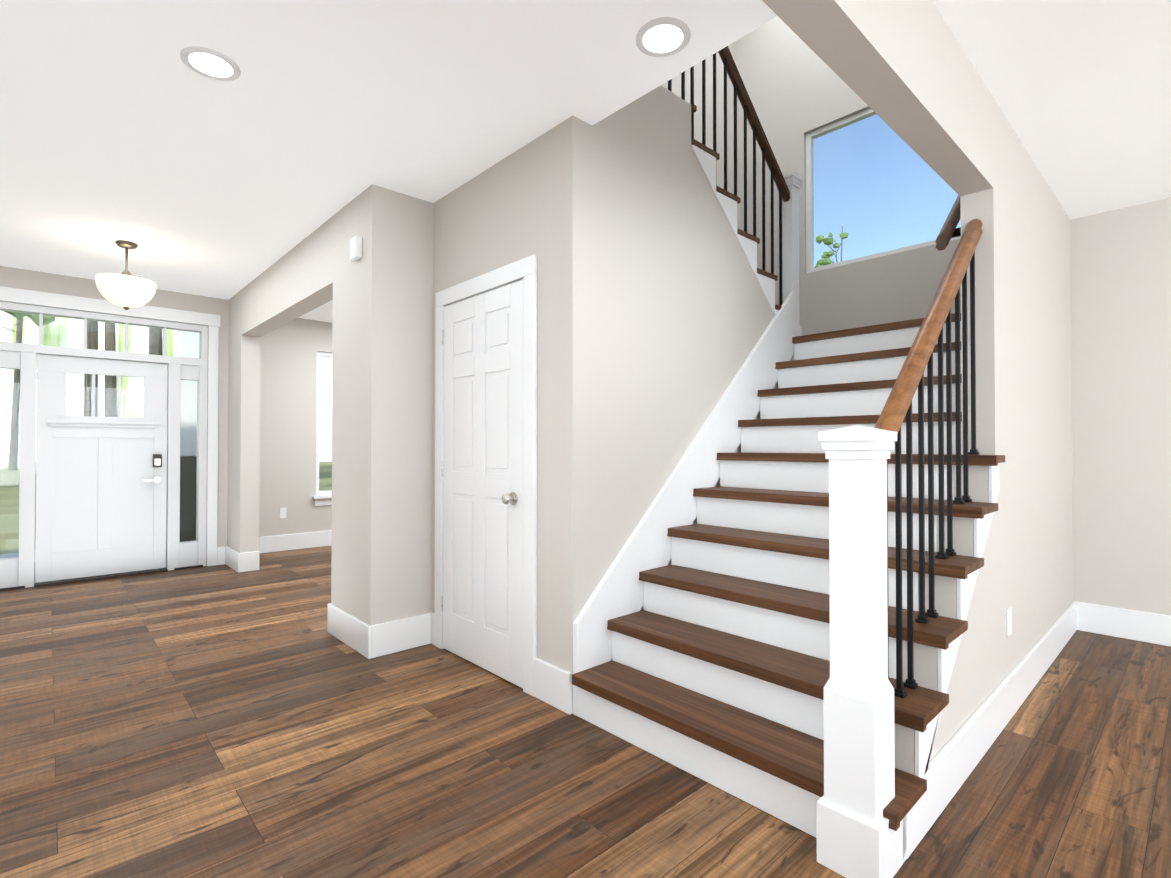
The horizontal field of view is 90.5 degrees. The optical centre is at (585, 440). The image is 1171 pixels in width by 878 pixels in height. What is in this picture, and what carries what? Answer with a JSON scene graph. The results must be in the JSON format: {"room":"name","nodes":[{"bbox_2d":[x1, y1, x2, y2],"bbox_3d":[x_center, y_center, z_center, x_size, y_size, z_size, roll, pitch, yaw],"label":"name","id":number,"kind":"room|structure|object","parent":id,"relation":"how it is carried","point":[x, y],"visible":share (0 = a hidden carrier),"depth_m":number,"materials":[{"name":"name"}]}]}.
{"room":"house entrance hall","nodes":[
{"label":"house entrance hall","id":0,"kind":"room"},
{"bbox_2d":[0,266,228,565],"bbox_3d":[-4.586,-0.095,4.972,2.624,2.646,0.120,1,-1,-43],"label":"wall","id":1,"kind":"structure","parent":0,"point":[10,277],"depth_m":5.66,"materials":[{"name":"paint"}]},
{"bbox_2d":[0,301,207,590],"bbox_3d":[-4.304,0.050,5.207,1.536,2.356,0.152,1,-1,-43],"label":"front door","id":2,"kind":"structure","parent":1,"relation":"in","point":[108,493],"depth_m":5.17,"materials":[{"name":"paint"}]},
{"bbox_2d":[0,286,220,566],"bbox_3d":[-4.267,-0.008,5.167,1.740,2.475,0.026,1,-1,-43],"label":"door frame","id":3,"kind":"structure","parent":1,"relation":"attached to","point":[7,294],"depth_m":5.68,"materials":[{"name":"paint"}]},
{"bbox_2d":[259,318,332,536],"bbox_3d":[-2.502,-0.070,7.457,3.493,2.646,0.120,1,-1,-43],"label":"wall","id":4,"kind":"structure","parent":0,"point":[288,364],"depth_m":6.59,"materials":[{"name":"paint"}]},
{"bbox_2d":[279,508,285,517],"bbox_3d":[-3.402,0.818,6.529,0.070,0.116,0.006,1,-1,-43],"label":"outlet","id":5,"kind":"object","parent":4,"relation":"attached to","point":[282,512],"visible":1,"depth_m":6.52,"materials":[{"name":"white plastic"}]},
{"bbox_2d":[245,530,331,557],"bbox_3d":[-2.512,1.162,7.341,3.336,0.180,0.018,1,-1,-43],"label":"baseboard","id":6,"kind":"structure","parent":4,"relation":"attached to","point":[267,544],"depth_m":6.58,"materials":[{"name":"paint"}]},
{"bbox_2d":[312,495,331,505],"bbox_3d":[-2.463,0.712,7.363,1.880,0.120,0.060,1,-1,-43],"label":"window sill","id":7,"kind":"structure","parent":4,"relation":"attached to","point":[319,500],"depth_m":6.79,"materials":[{"name":"paint"}]},
{"bbox_2d":[316,351,331,494],"bbox_3d":[-2.524,-0.193,7.438,1.798,1.688,0.060,1,-1,-43],"label":"dining room window","id":8,"kind":"structure","parent":4,"relation":"in","point":[318,384],"depth_m":6.83,"materials":[{"name":"paint"}]},
{"bbox_2d":[227,184,398,625],"bbox_3d":[-2.510,-0.097,4.779,0.160,2.646,4.040,1,-1,-43],"label":"wall","id":9,"kind":"structure","parent":0,"point":[316,268],"depth_m":3.47,"materials":[{"name":"paint"}]},
{"bbox_2d":[221,546,244,572],"bbox_3d":[-3.414,1.144,5.593,0.044,0.180,0.545,1,-1,-43],"label":"baseboard","id":10,"kind":"structure","parent":9,"relation":"attached to","point":[235,560],"depth_m":5.53,"materials":[{"name":"paint"}]},
{"bbox_2d":[327,603,372,658],"bbox_3d":[-1.408,1.122,3.448,0.022,0.180,0.644,1,-1,-43],"label":"baseboard","id":11,"kind":"structure","parent":9,"relation":"attached to","point":[355,633],"depth_m":3.39,"materials":[{"name":"paint"}]},
{"bbox_2d":[350,235,361,260],"bbox_3d":[-1.334,-1.113,3.373,0.038,0.120,0.095,1,-1,-43],"label":"door chime","id":12,"kind":"object","parent":9,"relation":"attached to","point":[356,248],"visible":1,"depth_m":3.34,"materials":[{"name":"white plastic"}]},
{"bbox_2d":[398,193,432,619],"bbox_3d":[0.162,-0.099,4.582,3.493,2.646,0.120,1,-1,-43],"label":"wall","id":13,"kind":"structure","parent":0,"point":[415,469],"depth_m":3.42,"materials":[{"name":"paint"}]},
{"bbox_2d":[373,613,434,657],"bbox_3d":[-1.038,1.121,3.349,0.360,0.180,0.040,1,-1,-43],"label":"baseboard","id":14,"kind":"structure","parent":13,"relation":"attached to","point":[394,636],"depth_m":3.34,"materials":[{"name":"paint"}]},
{"bbox_2d":[432,127,554,687],"bbox_3d":[-0.485,-0.114,3.117,0.120,2.646,1.150,1,-1,-43],"label":"wall","id":15,"kind":"structure","parent":0,"point":[500,214],"depth_m":2.82,"materials":[{"name":"paint"}]},
{"bbox_2d":[441,280,523,687],"bbox_3d":[-0.585,0.210,3.070,0.082,1.973,0.778,1,-1,-43],"label":"closet door","id":16,"kind":"structure","parent":15,"relation":"in","point":[482,476],"depth_m":3.05,"materials":[{"name":"paint"}]},
{"bbox_2d":[435,254,536,696],"bbox_3d":[-0.560,0.166,3.091,0.019,2.085,0.953,1,-1,-43],"label":"door frame","id":17,"kind":"structure","parent":15,"relation":"attached to","point":[525,268],"depth_m":2.79,"materials":[{"name":"paint"}]},
{"bbox_2d":[534,658,571,714],"bbox_3d":[-0.150,1.114,2.640,0.018,0.180,0.252,1,-1,-43],"label":"baseboard","id":18,"kind":"structure","parent":15,"relation":"attached to","point":[552,684],"depth_m":2.62,"materials":[{"name":"paint"}]},
{"bbox_2d":[0,546,1170,877],"bbox_3d":[0.082,1.235,0.766,8.777,0.100,13.430,1,-1,-43],"label":"floor","id":19,"kind":"structure","parent":0,"point":[224,720],"depth_m":2.13,"materials":[{"name":"brown wood"}]},
{"bbox_2d":[572,46,1004,877],"bbox_3d":[1.106,-0.758,3.567,3.252,3.943,2.557,1,-1,-43],"label":"staircase","id":20,"kind":"structure","parent":19,"relation":"on","point":[846,434],"depth_m":2.32,"materials":[{"name":"paint"}]},
{"bbox_2d":[0,0,1170,322],"bbox_3d":[0.082,-1.521,0.794,8.777,0.120,13.430,1,-1,-43],"label":"ceiling","id":21,"kind":"structure","parent":0,"point":[120,120],"depth_m":2.48,"materials":[{"name":"paint"}]},
{"bbox_2d":[95,240,155,309],"bbox_3d":[-3.321,-1.183,4.202,0.348,0.486,0.348,1,-1,-43],"label":"pendant light","id":22,"kind":"object","parent":21,"relation":"hanging from","point":[125,289],"visible":1,"depth_m":4.12,"materials":[{"name":"white glass"}]},
{"bbox_2d":[180,46,240,80],"bbox_3d":[-1.436,-1.440,2.229,0.196,0.010,0.196,1,-1,-43],"label":"recessed light","id":23,"kind":"object","parent":21,"relation":"in","point":[210,63],"visible":1,"depth_m":2.22,"materials":[{"name":"paint"}]},
{"bbox_2d":[636,17,690,56],"bbox_3d":[0.278,-1.442,2.085,0.196,0.010,0.196,1,-1,-43],"label":"recessed light","id":24,"kind":"object","parent":21,"relation":"in","point":[663,36],"visible":1,"depth_m":2.07,"materials":[{"name":"paint"}]},
{"bbox_2d":[555,85,828,713],"bbox_3d":[1.060,-0.305,3.684,3.157,3.040,0.120,1,-1,-43],"label":"wall","id":25,"kind":"structure","parent":0,"point":[664,314],"depth_m":2.83,"materials":[{"name":"paint"}]},
{"bbox_2d":[662,43,732,193],"bbox_3d":[0.319,-1.500,4.673,3.157,5.450,0.120,1,-1,-43],"label":"wall","id":26,"kind":"structure","parent":0,"point":[676,85],"depth_m":5.45,"materials":[{"name":"paint"}]},
{"bbox_2d":[762,0,992,196],"bbox_3d":[-0.789,-2.675,0.218,6.700,3.190,0.120,1,-1,-43],"label":"header beam","id":27,"kind":"structure","parent":0,"point":[906,72],"depth_m":1.85,"materials":[{"name":"paint"}]},
{"bbox_2d":[733,16,1170,615],"bbox_3d":[4.647,-1.525,2.235,0.120,5.450,9.340,1,-1,-43],"label":"wall","id":28,"kind":"structure","parent":0,"point":[1121,346],"depth_m":3.68,"materials":[{"name":"paint"}]},
{"bbox_2d":[806,108,960,273],"bbox_3d":[2.385,-2.083,4.684,0.060,1.243,1.238,1,-1,-43],"label":"window","id":29,"kind":"structure","parent":28,"relation":"in","point":[812,136],"depth_m":4.95,"materials":[{"name":"glass"}]},
{"bbox_2d":[1081,602,1170,646],"bbox_3d":[5.412,1.100,1.279,0.022,0.180,6.696,1,-1,-43],"label":"baseboard","id":30,"kind":"structure","parent":28,"relation":"attached to","point":[1148,627],"depth_m":3.55,"materials":[{"name":"paint"}]},
{"bbox_2d":[894,97,1073,774],"bbox_3d":[2.027,-1.519,2.815,3.177,5.450,0.120,1,-1,-43],"label":"wall","id":31,"kind":"structure","parent":0,"point":[1023,337],"depth_m":2.65,"materials":[{"name":"paint"}]},
{"bbox_2d":[903,601,1080,858],"bbox_3d":[2.016,1.115,2.684,3.020,0.180,0.018,1,-1,-43],"label":"baseboard","id":32,"kind":"structure","parent":31,"relation":"attached to","point":[955,760],"depth_m":2.17,"materials":[{"name":"paint"}]},
{"bbox_2d":[1006,607,1011,636],"bbox_3d":[1.860,0.798,2.550,0.070,0.116,0.007,1,-1,-43],"label":"outlet","id":33,"kind":"object","parent":31,"relation":"attached to","point":[1009,621],"visible":1,"depth_m":2.54,"materials":[{"name":"white plastic"}]},
{"label":"outside","id":34,"kind":"structure","parent":0,"visible":0},
{"bbox_2d":[0,462,331,553],"bbox_3d":[-29.045,1.704,33.848,120.000,0.130,74.680,1,-1,-43],"label":"ground out front","id":35,"kind":"structure","parent":34,"point":[12,539],"depth_m":13.59,"materials":[{"name":"green plant"}]},
{"bbox_2d":[0,226,847,469],"bbox_3d":[-18.016,-6.034,20.384,30.653,15.244,42.036,1,-1,-43],"label":"trees","id":36,"kind":"object","parent":35,"relation":"on","point":[109,399],"depth_m":23.97,"materials":[{"name":"green plant"}]},
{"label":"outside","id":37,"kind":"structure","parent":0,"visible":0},
{"bbox_2d":[0,553,34,576],"bbox_3d":[-5.423,1.306,5.831,2.984,0.100,2.296,1,-1,-43],"label":"porch","id":38,"kind":"object","parent":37,"point":[9,555],"depth_m":6.35,"materials":[{"name":"concrete"}]},
{"bbox_2d":[177,330,198,541],"bbox_3d":[-4.979,-0.239,7.278,0.420,3.020,0.400,1,-1,-43],"label":"porch column","id":39,"kind":"structure","parent":38,"relation":"on","point":[185,521],"depth_m":7.16,"materials":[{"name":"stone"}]},
{"bbox_2d":[0,311,331,467],"bbox_3d":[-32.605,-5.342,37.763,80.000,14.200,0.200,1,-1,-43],"label":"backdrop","id":40,"kind":"structure","parent":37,"point":[55,340],"depth_m":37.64,"materials":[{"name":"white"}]}
]}

